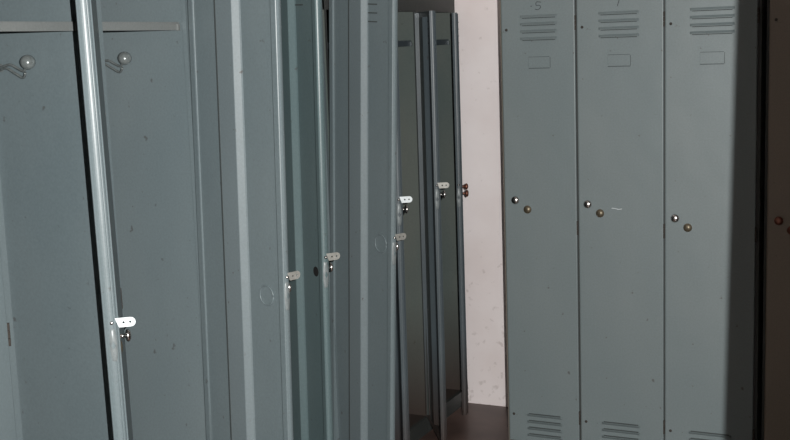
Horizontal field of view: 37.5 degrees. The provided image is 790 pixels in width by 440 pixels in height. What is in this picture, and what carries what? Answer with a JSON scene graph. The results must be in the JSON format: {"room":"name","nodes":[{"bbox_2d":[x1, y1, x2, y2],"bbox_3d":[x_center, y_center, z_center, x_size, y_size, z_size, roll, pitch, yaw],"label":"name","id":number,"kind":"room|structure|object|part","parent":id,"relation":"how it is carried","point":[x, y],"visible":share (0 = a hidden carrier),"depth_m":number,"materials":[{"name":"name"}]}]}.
{"room":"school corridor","nodes":[
{"label":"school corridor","id":0,"kind":"room"},
{"bbox_2d":[419,403,508,439],"bbox_3d":[0.587,1.534,0.894,6.800,0.100,8.035,2,10,25],"label":"floor","id":1,"kind":"structure","parent":0,"point":[482,421],"depth_m":4.98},
{"bbox_2d":[0,0,135,439],"bbox_3d":[-1.014,0.296,2.524,0.636,1.970,1.174,2,10,25],"label":"locker","id":2,"kind":"object","parent":1,"relation":"on","point":[64,373],"visible":1,"depth_m":3.05,"materials":[{"name":"grey metal"}]},
{"bbox_3d":[-0.968,0.268,2.501,0.022,1.830,0.357,2,10,25],"label":"door","id":3,"kind":"part","parent":2,"relation":"part of","materials":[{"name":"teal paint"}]},
{"bbox_2d":[0,21,77,31],"bbox_3d":[-1.003,-0.463,2.826,0.342,0.024,0.382,2,10,25],"label":"shelf","id":4,"kind":"object","parent":2,"relation":"attached to","point":[5,26],"depth_m":2.78,"materials":[{"name":"metal"}]},
{"bbox_3d":[-0.686,0.209,2.829,0.030,1.830,0.358,-4,9,-11],"label":"door","id":5,"kind":"part","parent":2,"relation":"part of","materials":[{"name":"teal paint"}]},
{"bbox_3d":[-0.644,0.287,2.664,0.019,0.080,0.004,-4,9,-11],"label":"latch plate","id":6,"kind":"part","parent":2,"relation":"part of","materials":[{"name":"grey metal"}]},
{"bbox_3d":[-0.627,0.268,2.703,0.030,0.031,0.031,-4,9,-11],"label":"knob","id":7,"kind":"part","parent":2,"relation":"part of","materials":[{"name":"silver metal"}]},
{"bbox_3d":[-0.616,0.233,2.663,0.046,0.022,0.002,-4,9,-11],"label":"hasp plate","id":8,"kind":"part","parent":2,"relation":"part of","materials":[{"name":"metal"}]},
{"bbox_2d":[96,0,405,439],"bbox_3d":[-0.462,0.122,3.548,0.751,1.970,1.178,2,10,25],"label":"locker","id":9,"kind":"object","parent":1,"relation":"on","point":[258,281],"visible":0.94,"depth_m":3.41,"materials":[{"name":"grey metal"}]},
{"bbox_2d":[102,22,179,30],"bbox_3d":[-0.836,-0.522,3.176,0.342,0.024,0.382,2,10,25],"label":"shelf","id":10,"kind":"object","parent":9,"relation":"attached to","point":[107,26],"depth_m":3.12,"materials":[{"name":"metal"}]},
{"bbox_3d":[-0.422,0.144,3.228,0.357,1.830,0.022,8,13,41],"label":"door","id":11,"kind":"part","parent":9,"relation":"part of","materials":[{"name":"teal paint"}]},
{"bbox_3d":[-0.287,0.204,3.118,0.004,0.080,0.019,8,13,41],"label":"latch plate","id":12,"kind":"part","parent":9,"relation":"part of","materials":[{"name":"grey metal"}]},
{"bbox_3d":[-0.272,0.149,3.128,0.002,0.022,0.046,8,13,41],"label":"hasp plate","id":13,"kind":"part","parent":9,"relation":"part of","materials":[{"name":"silver metal"}]},
{"bbox_3d":[-0.297,0.093,3.546,0.022,1.830,0.357,-7,12,-32],"label":"door","id":14,"kind":"part","parent":9,"relation":"part of","materials":[{"name":"teal paint"}]},
{"bbox_3d":[-0.201,0.160,3.404,0.019,0.080,0.005,-7,12,-32],"label":"latch plate","id":15,"kind":"part","parent":9,"relation":"part of","materials":[{"name":"grey metal"}]},
{"bbox_3d":[-0.199,0.141,3.446,0.030,0.031,0.031,-7,12,-32],"label":"knob","id":16,"kind":"part","parent":9,"relation":"part of","materials":[{"name":"silver metal"}]},
{"bbox_3d":[-0.181,0.106,3.408,0.046,0.022,0.002,-7,12,-32],"label":"hasp plate","id":17,"kind":"part","parent":9,"relation":"part of","materials":[{"name":"silver metal"}]},
{"bbox_3d":[-0.109,0.040,3.900,0.022,1.830,0.345,-9,15,-38],"label":"door","id":18,"kind":"part","parent":9,"relation":"part of","materials":[{"name":"teal paint"}]},
{"bbox_3d":[-0.001,0.109,3.776,0.019,0.080,0.004,-9,15,-38],"label":"latch plate","id":19,"kind":"part","parent":9,"relation":"part of","materials":[{"name":"grey metal"}]},
{"bbox_3d":[0.018,0.055,3.781,0.046,0.022,0.002,-9,15,-38],"label":"hasp plate","id":20,"kind":"part","parent":9,"relation":"part of","materials":[{"name":"silver metal"}]},
{"bbox_2d":[322,0,468,439],"bbox_3d":[-0.014,0.028,4.641,0.625,1.800,1.174,2,10,25],"label":"locker","id":21,"kind":"object","parent":1,"relation":"on","point":[431,381],"visible":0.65,"depth_m":4.75,"materials":[{"name":"grey metal"}]},
{"bbox_3d":[0.015,-0.018,4.057,0.019,0.080,0.005,-4,10,-11],"label":"latch plate","id":22,"kind":"part","parent":21,"relation":"part of","materials":[{"name":"grey metal"}]},
{"bbox_3d":[-0.017,0.085,4.252,0.022,1.670,0.357,-4,10,-11],"label":"door","id":23,"kind":"part","parent":21,"relation":"part of","materials":[{"name":"blue paint"}]},
{"bbox_2d":[398,40,411,46],"bbox_3d":[-0.164,-0.688,4.590,0.342,0.024,0.382,2,10,25],"label":"shelf","id":24,"kind":"object","parent":21,"relation":"attached to","point":[401,43],"depth_m":4.65,"materials":[{"name":"grey metal"}]},
{"bbox_3d":[0.033,-0.038,4.095,0.030,0.031,0.031,-4,10,-11],"label":"knob","id":25,"kind":"part","parent":21,"relation":"part of","materials":[{"name":"silver metal"}]},
{"bbox_3d":[0.038,-0.071,4.053,0.046,0.022,0.002,-4,10,-11],"label":"hasp plate","id":26,"kind":"part","parent":21,"relation":"part of","materials":[{"name":"silver metal"}]},
{"bbox_3d":[0.139,0.025,4.598,0.022,1.670,0.357,-3,9,-8],"label":"door","id":27,"kind":"part","parent":21,"relation":"part of","materials":[{"name":"blue paint"}]},
{"bbox_3d":[0.159,-0.078,4.402,0.019,0.080,0.005,-3,9,-8],"label":"latch plate","id":28,"kind":"part","parent":21,"relation":"part of","materials":[{"name":"grey metal"}]},
{"bbox_2d":[436,39,448,44],"bbox_3d":[0.002,-0.747,4.939,0.342,0.024,0.382,2,10,25],"label":"shelf","id":29,"kind":"object","parent":21,"relation":"attached to","point":[438,41],"depth_m":4.98,"materials":[{"name":"grey metal"}]},
{"bbox_3d":[0.179,-0.097,4.439,0.030,0.031,0.031,-3,9,-8],"label":"knob","id":30,"kind":"part","parent":21,"relation":"part of","materials":[{"name":"silver metal"}]},
{"bbox_3d":[0.182,-0.131,4.397,0.046,0.022,0.002,-3,9,-8],"label":"hasp plate","id":31,"kind":"part","parent":21,"relation":"part of","materials":[{"name":"silver metal"}]},
{"bbox_3d":[0.272,-0.031,4.947,0.022,1.670,0.357,-2,9,2],"label":"door","id":32,"kind":"part","parent":21,"relation":"part of","materials":[{"name":"grey paint"}]},
{"bbox_3d":[0.261,-0.091,4.756,0.019,0.080,0.004,-2,9,2],"label":"latch plate","id":33,"kind":"part","parent":21,"relation":"part of","materials":[{"name":"grey metal"}]},
{"bbox_2d":[500,0,766,439],"bbox_3d":[0.943,-0.018,4.523,0.962,1.860,0.459,2,10,25],"label":"locker","id":34,"kind":"object","parent":1,"relation":"on","point":[633,131],"visible":1,"depth_m":4.33,"materials":[{"name":"grey metal"}]},
{"bbox_3d":[0.467,-0.077,4.500,0.031,0.031,0.030,2,10,25],"label":"knob","id":35,"kind":"part","parent":34,"relation":"part of","materials":[{"name":"silver metal"}]},
{"bbox_3d":[0.564,0.004,4.495,0.291,1.780,0.022,2,10,25],"label":"door","id":36,"kind":"part","parent":34,"relation":"part of","materials":[{"name":"grey paint"}]},
{"bbox_3d":[0.726,-0.060,4.379,0.031,0.031,0.030,2,10,25],"label":"knob","id":37,"kind":"part","parent":34,"relation":"part of","materials":[{"name":"silver metal"}]},
{"bbox_3d":[0.846,0.014,4.362,0.323,1.780,0.022,2,10,25],"label":"door","id":38,"kind":"part","parent":34,"relation":"part of","materials":[{"name":"grey paint"}]},
{"bbox_3d":[1.022,-0.007,4.247,0.031,0.031,0.030,2,10,25],"label":"knob","id":39,"kind":"part","parent":34,"relation":"part of","materials":[{"name":"silver metal"}]},
{"bbox_3d":[1.141,0.025,4.223,0.323,1.780,0.022,2,10,25],"label":"door","id":40,"kind":"part","parent":34,"relation":"part of","materials":[{"name":"grey paint"}]},
{"bbox_2d":[762,0,789,439],"bbox_3d":[1.834,0.014,4.103,0.975,1.860,0.459,2,10,25],"label":"locker","id":41,"kind":"object","parent":1,"relation":"on","point":[776,287],"visible":1,"depth_m":4.12,"materials":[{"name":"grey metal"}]},
{"bbox_3d":[1.757,0.041,3.940,0.975,1.860,0.016,2,10,25],"label":"frame","id":42,"kind":"part","parent":41,"relation":"part of","materials":[{"name":"paint"}]},
{"bbox_3d":[1.348,0.002,4.093,0.031,0.031,0.030,2,10,25],"label":"knob","id":43,"kind":"part","parent":41,"relation":"part of","materials":[{"name":"orange metal"}]},
{"bbox_2d":[454,0,507,406],"bbox_3d":[1.859,-0.481,4.394,4.410,2.750,0.100,2,10,25],"label":"wall","id":44,"kind":"structure","parent":0,"point":[479,20],"depth_m":5.10,"materials":[{"name":"white paint"}]}
]}

